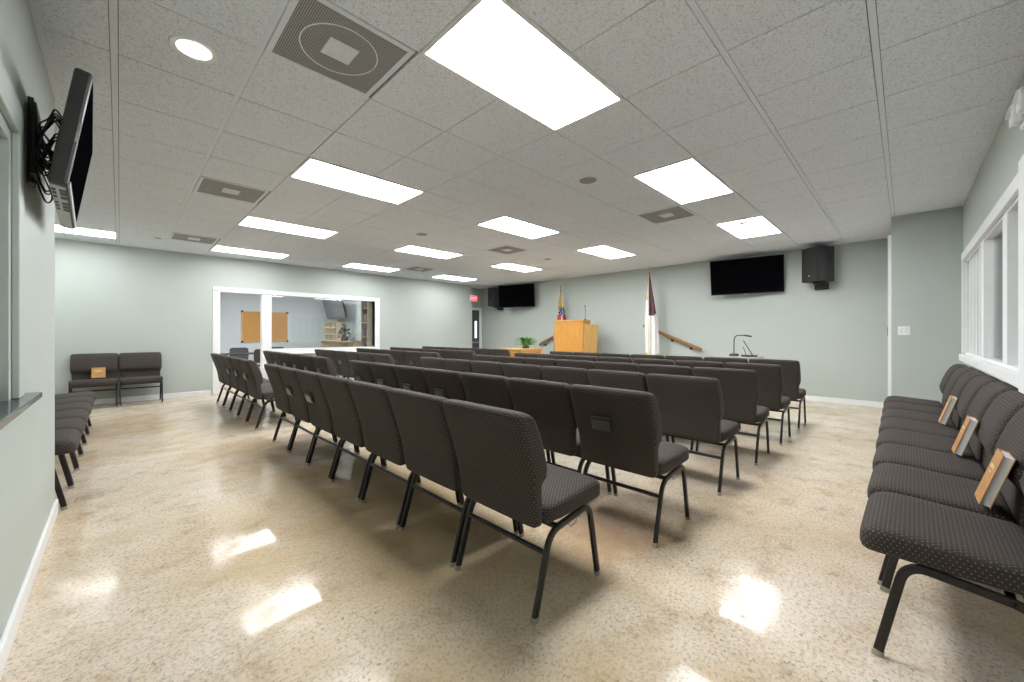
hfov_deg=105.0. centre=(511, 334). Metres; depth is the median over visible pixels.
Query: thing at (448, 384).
chair
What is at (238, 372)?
chair
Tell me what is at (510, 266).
recessed light
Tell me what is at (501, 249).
grille
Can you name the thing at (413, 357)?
chair
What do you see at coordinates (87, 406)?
chair
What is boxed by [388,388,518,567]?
chair
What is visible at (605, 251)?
recessed light
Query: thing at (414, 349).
chair
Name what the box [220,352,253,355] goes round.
folding table
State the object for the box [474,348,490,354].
chair
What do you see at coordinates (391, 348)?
chair
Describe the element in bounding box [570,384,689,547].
chair
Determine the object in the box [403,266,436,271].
ceiling vent
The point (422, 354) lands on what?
chair
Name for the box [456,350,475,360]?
chair
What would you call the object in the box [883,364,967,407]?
chair
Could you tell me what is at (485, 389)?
chair
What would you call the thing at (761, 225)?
recessed light
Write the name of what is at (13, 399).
window
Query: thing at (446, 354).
chair
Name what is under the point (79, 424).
chair
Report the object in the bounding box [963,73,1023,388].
wall
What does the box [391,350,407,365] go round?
chair
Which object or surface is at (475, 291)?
wall
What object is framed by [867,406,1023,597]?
chair
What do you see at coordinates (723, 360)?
chair
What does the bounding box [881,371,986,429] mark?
chair
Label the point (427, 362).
chair
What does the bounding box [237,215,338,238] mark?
recessed light
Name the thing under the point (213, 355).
chair
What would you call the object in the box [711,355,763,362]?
media cabinet
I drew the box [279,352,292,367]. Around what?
chair
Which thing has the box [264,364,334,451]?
chair
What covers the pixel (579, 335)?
pulpit
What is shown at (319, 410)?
chair
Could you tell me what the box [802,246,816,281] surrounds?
grille
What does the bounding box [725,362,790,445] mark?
chair
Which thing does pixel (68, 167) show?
television
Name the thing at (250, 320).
cork board
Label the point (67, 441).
chair
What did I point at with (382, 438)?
chair
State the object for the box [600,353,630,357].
chair
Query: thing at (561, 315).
flag
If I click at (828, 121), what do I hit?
ceiling
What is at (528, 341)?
potted fern
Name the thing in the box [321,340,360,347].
cubby shelf
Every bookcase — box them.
[324,321,344,340]
[361,301,371,346]
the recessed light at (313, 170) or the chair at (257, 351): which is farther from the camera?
the chair at (257, 351)
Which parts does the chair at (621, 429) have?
leg, leg, backrest, leg, seat frame, seat, leg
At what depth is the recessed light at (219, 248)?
7.60 m
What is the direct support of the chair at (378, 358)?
on the floor
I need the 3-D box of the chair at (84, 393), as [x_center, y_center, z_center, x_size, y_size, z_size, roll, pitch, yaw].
[-5.502,0.767,4.755,0.639,0.893,0.562,0,0,-45]
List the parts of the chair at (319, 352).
backrest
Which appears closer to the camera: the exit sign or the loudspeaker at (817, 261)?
the loudspeaker at (817, 261)
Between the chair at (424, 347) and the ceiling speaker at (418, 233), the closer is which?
the ceiling speaker at (418, 233)
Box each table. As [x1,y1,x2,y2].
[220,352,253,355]
[499,347,542,356]
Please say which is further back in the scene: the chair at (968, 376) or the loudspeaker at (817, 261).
the loudspeaker at (817, 261)
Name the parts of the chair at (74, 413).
seat, leg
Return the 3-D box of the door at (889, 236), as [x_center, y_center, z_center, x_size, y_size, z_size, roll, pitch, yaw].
[5.574,-0.070,5.712,1.160,2.560,0.142,0,0,-45]
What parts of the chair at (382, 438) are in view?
leg, backrest, leg, leg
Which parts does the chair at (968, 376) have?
seat, backrest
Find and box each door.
[213,286,271,394]
[472,307,481,347]
[887,235,890,395]
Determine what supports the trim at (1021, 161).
attached to the wall at (999, 168)
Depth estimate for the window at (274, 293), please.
9.65 m
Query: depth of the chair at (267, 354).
7.78 m
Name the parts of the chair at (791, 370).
backrest, leg, seat, leg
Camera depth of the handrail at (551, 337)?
11.53 m
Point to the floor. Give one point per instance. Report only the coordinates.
(189, 544)
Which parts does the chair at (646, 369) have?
backrest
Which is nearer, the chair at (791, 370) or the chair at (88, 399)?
the chair at (88, 399)
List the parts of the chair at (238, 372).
backrest, leg, seat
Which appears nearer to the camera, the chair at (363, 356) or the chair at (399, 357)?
the chair at (363, 356)
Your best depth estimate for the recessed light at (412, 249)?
7.60 m
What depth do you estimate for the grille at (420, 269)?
9.57 m
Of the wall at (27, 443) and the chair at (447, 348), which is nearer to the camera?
the wall at (27, 443)
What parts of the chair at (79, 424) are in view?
leg, seat, leg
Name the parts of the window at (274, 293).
sill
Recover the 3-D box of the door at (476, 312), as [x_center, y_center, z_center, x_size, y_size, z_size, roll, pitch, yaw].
[-1.260,0.140,13.414,0.620,2.140,0.080,0,0,-45]
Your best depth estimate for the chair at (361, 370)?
4.78 m
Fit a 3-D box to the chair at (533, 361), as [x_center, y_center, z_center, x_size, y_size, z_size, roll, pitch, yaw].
[0.584,0.767,5.616,0.639,0.893,0.562,0,0,-45]
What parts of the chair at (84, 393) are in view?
seat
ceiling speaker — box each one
[415,232,427,235]
[578,176,597,183]
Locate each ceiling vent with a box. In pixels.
[169,232,218,244]
[193,175,268,203]
[264,0,414,97]
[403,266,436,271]
[485,245,528,254]
[635,205,697,223]
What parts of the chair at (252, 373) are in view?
backrest, leg, leg, seat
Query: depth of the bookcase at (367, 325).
10.47 m
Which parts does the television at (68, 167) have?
panel, casing, chrome trim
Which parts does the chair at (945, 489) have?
leg, seat, backrest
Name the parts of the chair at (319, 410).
leg, backrest, leg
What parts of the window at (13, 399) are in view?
sill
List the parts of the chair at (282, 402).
backrest, leg, leg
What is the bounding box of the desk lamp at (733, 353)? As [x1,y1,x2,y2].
[729,335,751,355]
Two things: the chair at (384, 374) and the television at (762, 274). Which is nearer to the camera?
the chair at (384, 374)
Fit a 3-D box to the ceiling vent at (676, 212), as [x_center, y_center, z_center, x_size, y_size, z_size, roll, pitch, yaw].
[2.060,-1.595,5.238,0.604,0.022,0.604,0,0,-45]
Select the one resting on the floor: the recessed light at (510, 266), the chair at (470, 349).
the chair at (470, 349)
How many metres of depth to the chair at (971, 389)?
3.05 m
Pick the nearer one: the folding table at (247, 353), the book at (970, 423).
the book at (970, 423)
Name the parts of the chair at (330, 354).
backrest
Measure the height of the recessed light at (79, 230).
0.018 m
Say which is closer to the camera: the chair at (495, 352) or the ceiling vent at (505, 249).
the ceiling vent at (505, 249)
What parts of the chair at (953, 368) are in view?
seat, backrest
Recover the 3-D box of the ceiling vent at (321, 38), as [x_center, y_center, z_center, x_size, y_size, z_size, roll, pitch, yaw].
[-0.969,-1.595,2.211,0.604,0.022,0.604,0,0,-45]
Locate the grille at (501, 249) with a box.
[489,246,524,253]
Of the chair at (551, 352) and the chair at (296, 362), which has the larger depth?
the chair at (551, 352)
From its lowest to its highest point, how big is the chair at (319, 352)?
0.893 m
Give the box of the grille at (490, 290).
[488,287,493,305]
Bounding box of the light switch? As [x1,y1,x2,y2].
[898,326,909,334]
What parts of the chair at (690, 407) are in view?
backrest, seat frame, leg, seat, leg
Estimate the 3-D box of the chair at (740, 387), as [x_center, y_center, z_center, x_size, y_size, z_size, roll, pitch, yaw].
[2.224,0.767,3.975,0.639,0.893,0.562,0,0,-45]
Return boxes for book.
[91,367,105,377]
[938,395,956,424]
[951,415,978,456]
[974,448,1015,508]
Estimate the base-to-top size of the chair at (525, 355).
0.893 m
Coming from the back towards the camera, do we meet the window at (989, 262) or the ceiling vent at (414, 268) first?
the ceiling vent at (414, 268)
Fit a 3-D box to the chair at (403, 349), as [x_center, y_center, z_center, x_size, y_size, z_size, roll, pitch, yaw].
[-2.397,0.767,9.944,0.639,0.893,0.562,0,0,-45]
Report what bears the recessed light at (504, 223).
in the ceiling
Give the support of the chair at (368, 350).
on the floor
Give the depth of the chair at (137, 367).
7.00 m
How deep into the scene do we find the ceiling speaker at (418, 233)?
6.22 m
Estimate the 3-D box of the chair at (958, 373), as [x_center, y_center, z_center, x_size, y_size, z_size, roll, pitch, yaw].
[4.182,0.767,3.963,0.563,0.893,0.639,0,0,-44]
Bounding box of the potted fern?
[514,337,536,347]
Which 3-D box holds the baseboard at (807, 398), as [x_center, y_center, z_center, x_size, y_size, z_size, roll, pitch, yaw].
[2.597,1.163,10.052,0.015,0.095,10.290,0,0,-45]
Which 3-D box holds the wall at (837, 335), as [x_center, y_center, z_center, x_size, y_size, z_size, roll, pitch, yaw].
[2.882,-0.193,9.863,0.120,2.806,11.200,0,0,-45]
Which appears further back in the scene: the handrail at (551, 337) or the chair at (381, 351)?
the handrail at (551, 337)
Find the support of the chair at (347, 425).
on the floor
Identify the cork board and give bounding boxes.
[241,310,287,342]
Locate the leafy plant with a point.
(343, 331)
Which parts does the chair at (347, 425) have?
leg, backrest, leg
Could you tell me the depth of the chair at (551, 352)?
7.55 m
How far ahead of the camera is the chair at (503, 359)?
5.78 m
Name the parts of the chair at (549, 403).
backrest, leg, seat, leg, leg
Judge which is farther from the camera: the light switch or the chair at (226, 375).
the chair at (226, 375)
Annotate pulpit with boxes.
[553,319,597,352]
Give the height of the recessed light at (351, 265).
0.018 m
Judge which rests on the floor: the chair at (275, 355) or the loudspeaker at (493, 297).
the chair at (275, 355)
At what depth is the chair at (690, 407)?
3.09 m
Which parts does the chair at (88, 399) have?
seat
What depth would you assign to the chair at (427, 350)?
8.82 m
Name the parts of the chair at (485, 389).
backrest, leg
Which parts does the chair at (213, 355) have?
backrest, leg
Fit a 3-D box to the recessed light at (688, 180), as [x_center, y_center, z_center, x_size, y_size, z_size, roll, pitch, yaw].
[1.844,-1.597,4.161,1.211,0.018,0.602,0,0,-45]
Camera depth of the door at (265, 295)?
8.53 m
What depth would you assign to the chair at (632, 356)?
6.32 m
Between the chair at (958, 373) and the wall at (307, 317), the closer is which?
the chair at (958, 373)
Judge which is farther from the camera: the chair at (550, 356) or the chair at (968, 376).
the chair at (550, 356)
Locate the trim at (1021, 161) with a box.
[1018,154,1023,393]
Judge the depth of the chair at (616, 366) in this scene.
4.55 m
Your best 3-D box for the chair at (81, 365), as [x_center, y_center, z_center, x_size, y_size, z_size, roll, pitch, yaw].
[-6.978,0.767,6.560,0.562,0.893,0.639,0,0,-45]
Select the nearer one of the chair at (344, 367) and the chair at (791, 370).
the chair at (791, 370)
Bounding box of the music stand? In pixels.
[741,340,757,356]
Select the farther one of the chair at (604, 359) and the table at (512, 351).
the table at (512, 351)
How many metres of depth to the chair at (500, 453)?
1.78 m
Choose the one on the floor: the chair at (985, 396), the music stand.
the chair at (985, 396)
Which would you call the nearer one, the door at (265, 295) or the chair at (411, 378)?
the chair at (411, 378)
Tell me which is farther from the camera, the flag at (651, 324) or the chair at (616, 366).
the flag at (651, 324)
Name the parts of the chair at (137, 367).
leg, backrest, seat, leg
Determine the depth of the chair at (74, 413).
3.64 m
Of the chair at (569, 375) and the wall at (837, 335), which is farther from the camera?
the wall at (837, 335)
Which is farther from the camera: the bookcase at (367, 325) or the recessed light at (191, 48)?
the bookcase at (367, 325)
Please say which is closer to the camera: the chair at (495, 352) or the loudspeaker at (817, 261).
the loudspeaker at (817, 261)
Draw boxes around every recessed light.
[55,224,116,238]
[168,34,218,63]
[210,245,289,258]
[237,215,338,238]
[289,156,424,204]
[342,263,400,271]
[393,245,462,258]
[420,0,623,131]
[433,275,477,280]
[476,215,560,238]
[490,263,542,271]
[576,245,636,258]
[632,156,734,204]
[715,215,782,238]
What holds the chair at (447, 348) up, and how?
on the floor
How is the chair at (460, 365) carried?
on the floor
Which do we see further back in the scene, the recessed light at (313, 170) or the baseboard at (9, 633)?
the recessed light at (313, 170)
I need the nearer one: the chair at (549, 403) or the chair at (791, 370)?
the chair at (549, 403)
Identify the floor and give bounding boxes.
[0,382,1023,681]
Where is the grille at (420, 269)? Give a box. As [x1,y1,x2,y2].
[406,267,433,271]
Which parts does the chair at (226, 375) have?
backrest, leg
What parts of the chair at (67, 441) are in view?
leg, leg, seat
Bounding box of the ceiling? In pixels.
[28,0,1023,288]
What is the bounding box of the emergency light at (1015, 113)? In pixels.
[1005,87,1023,129]
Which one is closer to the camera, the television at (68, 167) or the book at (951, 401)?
the television at (68, 167)
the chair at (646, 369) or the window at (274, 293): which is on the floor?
the chair at (646, 369)
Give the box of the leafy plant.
[337,324,351,340]
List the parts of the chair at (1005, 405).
seat, backrest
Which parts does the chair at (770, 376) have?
backrest, seat frame, leg, seat, leg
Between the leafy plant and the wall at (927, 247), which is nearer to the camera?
the wall at (927, 247)
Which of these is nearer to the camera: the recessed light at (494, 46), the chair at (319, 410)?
the recessed light at (494, 46)
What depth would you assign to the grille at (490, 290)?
12.68 m
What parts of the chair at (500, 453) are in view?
leg, backrest, leg, leg, seat frame, seat, leg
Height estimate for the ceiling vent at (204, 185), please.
0.022 m
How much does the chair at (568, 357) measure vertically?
0.893 m
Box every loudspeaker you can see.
[488,287,502,309]
[802,245,833,289]
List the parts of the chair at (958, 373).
seat, backrest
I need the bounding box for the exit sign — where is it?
[470,295,476,301]
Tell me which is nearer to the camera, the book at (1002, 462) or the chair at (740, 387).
the book at (1002, 462)
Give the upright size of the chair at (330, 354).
0.893 m
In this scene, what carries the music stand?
on the media cabinet
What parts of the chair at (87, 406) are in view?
seat, leg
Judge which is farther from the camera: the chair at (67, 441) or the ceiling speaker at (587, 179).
the ceiling speaker at (587, 179)
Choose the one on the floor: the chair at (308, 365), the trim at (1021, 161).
the chair at (308, 365)
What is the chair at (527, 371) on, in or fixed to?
on the floor
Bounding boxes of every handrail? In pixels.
[539,336,552,345]
[643,324,701,350]
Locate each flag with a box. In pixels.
[557,285,565,319]
[645,266,658,354]
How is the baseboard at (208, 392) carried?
attached to the wall at (109, 298)
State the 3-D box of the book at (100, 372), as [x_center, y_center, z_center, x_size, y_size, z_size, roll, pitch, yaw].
[-7.004,0.643,6.652,0.165,0.176,0.077,0,0,-45]
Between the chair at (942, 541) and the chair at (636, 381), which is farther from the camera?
the chair at (636, 381)
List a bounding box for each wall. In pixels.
[0,0,54,638]
[55,238,471,398]
[220,292,360,367]
[472,288,481,307]
[482,238,887,401]
[891,206,962,403]
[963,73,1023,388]
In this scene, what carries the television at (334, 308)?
attached to the wall at (307, 317)
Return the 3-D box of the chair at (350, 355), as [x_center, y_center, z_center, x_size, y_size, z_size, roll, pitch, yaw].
[-2.825,0.767,7.656,0.639,0.893,0.562,0,0,-45]
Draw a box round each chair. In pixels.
[55,391,95,432]
[55,396,93,441]
[55,402,91,453]
[55,409,88,468]
[55,418,85,485]
[55,429,80,510]
[68,353,117,406]
[119,352,162,406]
[211,353,249,404]
[216,354,264,410]
[223,355,272,415]
[229,348,248,358]
[230,357,283,420]
[238,359,296,429]
[254,349,259,366]
[263,351,274,364]
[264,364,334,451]
[271,351,282,365]
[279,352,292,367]
[279,367,355,464]
[289,353,303,369]
[297,370,382,480]
[299,355,316,372]
[312,356,336,375]
[315,349,347,378]
[319,375,416,501]
[324,350,348,378]
[334,351,354,379]
[346,351,359,377]
[348,380,459,528]
[349,360,375,383]
[356,348,366,352]
[358,352,374,361]
[367,349,378,353]
[370,362,399,388]
[373,353,395,364]
[378,349,391,354]
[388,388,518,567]
[390,347,400,349]
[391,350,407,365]
[394,365,429,393]
[401,348,412,350]
[405,351,421,366]
[413,348,425,351]
[420,352,440,357]
[420,357,445,369]
[422,346,433,348]
[424,368,466,400]
[426,349,441,357]
[440,349,457,358]
[443,399,600,624]
[444,359,472,372]
[446,347,459,349]
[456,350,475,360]
[459,348,473,350]
[461,372,550,461]
[471,361,504,375]
[473,355,497,361]
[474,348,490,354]
[490,349,510,355]
[497,356,524,363]
[503,363,542,379]
[508,377,611,494]
[514,353,538,357]
[525,357,556,365]
[539,354,565,359]
[541,366,589,384]
[550,351,573,354]
[557,359,594,369]
[566,355,597,361]
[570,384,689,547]
[574,352,600,356]
[588,369,668,441]
[594,361,638,371]
[597,357,633,362]
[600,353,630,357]
[630,354,664,358]
[633,358,674,364]
[639,364,708,450]
[646,373,739,495]
[665,356,703,360]
[675,360,724,368]
[692,367,769,465]
[704,357,747,366]
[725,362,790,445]
[749,359,806,429]
[860,472,1023,657]
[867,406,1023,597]
[872,390,1023,481]
[876,382,1017,462]
[878,376,1000,444]
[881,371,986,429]
[882,367,975,418]
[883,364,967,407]
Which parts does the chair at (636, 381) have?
backrest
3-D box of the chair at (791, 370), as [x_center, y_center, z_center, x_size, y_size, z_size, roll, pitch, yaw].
[3.610,0.767,5.332,0.639,0.893,0.562,0,0,-45]
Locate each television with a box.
[27,68,92,228]
[322,299,346,318]
[498,283,534,307]
[710,254,783,295]
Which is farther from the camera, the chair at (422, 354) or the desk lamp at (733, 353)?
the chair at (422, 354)
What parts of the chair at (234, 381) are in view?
backrest, leg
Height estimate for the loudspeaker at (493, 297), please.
0.720 m
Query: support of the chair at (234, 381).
on the floor
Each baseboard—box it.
[0,499,57,678]
[94,390,210,404]
[797,395,883,407]
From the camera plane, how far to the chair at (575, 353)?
7.13 m
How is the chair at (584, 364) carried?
on the floor
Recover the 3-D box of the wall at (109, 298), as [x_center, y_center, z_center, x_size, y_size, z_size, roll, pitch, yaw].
[-4.688,-0.193,9.382,9.470,2.806,0.140,0,0,-45]
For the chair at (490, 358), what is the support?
on the floor
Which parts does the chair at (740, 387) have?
backrest, seat frame, leg, seat, leg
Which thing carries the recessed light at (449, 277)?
in the ceiling
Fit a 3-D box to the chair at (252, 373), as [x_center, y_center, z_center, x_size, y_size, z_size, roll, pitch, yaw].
[-3.299,0.767,5.350,0.639,0.893,0.562,0,0,-45]
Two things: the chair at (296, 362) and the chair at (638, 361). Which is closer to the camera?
the chair at (638, 361)
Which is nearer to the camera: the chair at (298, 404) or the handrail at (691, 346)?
the chair at (298, 404)
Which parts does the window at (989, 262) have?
pane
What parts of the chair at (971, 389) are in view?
seat, backrest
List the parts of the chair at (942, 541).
leg, leg, seat, seat frame, leg, backrest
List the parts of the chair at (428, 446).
leg, backrest, leg, leg, leg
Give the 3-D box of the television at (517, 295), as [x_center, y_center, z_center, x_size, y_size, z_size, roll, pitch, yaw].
[0.167,-1.187,12.106,1.220,0.703,0.271,0,0,26]
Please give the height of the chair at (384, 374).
0.893 m
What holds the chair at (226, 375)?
on the floor
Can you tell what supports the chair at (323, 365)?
on the floor
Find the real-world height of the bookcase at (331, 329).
0.588 m
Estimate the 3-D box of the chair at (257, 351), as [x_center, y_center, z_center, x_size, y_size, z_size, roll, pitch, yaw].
[-6.274,0.781,9.845,0.460,0.862,0.502,0,0,-45]
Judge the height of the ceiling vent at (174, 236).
0.022 m
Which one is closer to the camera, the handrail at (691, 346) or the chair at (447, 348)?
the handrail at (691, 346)
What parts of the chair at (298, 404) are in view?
leg, backrest, leg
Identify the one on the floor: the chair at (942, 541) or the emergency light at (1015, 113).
the chair at (942, 541)
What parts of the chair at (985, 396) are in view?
seat, backrest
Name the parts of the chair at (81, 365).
seat, backrest, leg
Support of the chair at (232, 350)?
on the floor
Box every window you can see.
[0,58,41,429]
[272,291,379,353]
[959,173,1017,387]
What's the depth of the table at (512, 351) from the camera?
9.87 m
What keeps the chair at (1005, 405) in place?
on the floor
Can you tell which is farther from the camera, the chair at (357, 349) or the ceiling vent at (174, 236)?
the chair at (357, 349)
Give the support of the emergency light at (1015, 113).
attached to the wall at (999, 168)
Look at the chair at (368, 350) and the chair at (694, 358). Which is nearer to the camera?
the chair at (694, 358)
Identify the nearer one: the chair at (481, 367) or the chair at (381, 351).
the chair at (481, 367)
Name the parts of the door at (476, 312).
pane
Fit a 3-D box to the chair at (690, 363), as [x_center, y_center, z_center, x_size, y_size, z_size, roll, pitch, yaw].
[2.496,0.767,5.046,0.639,0.893,0.562,0,0,-45]

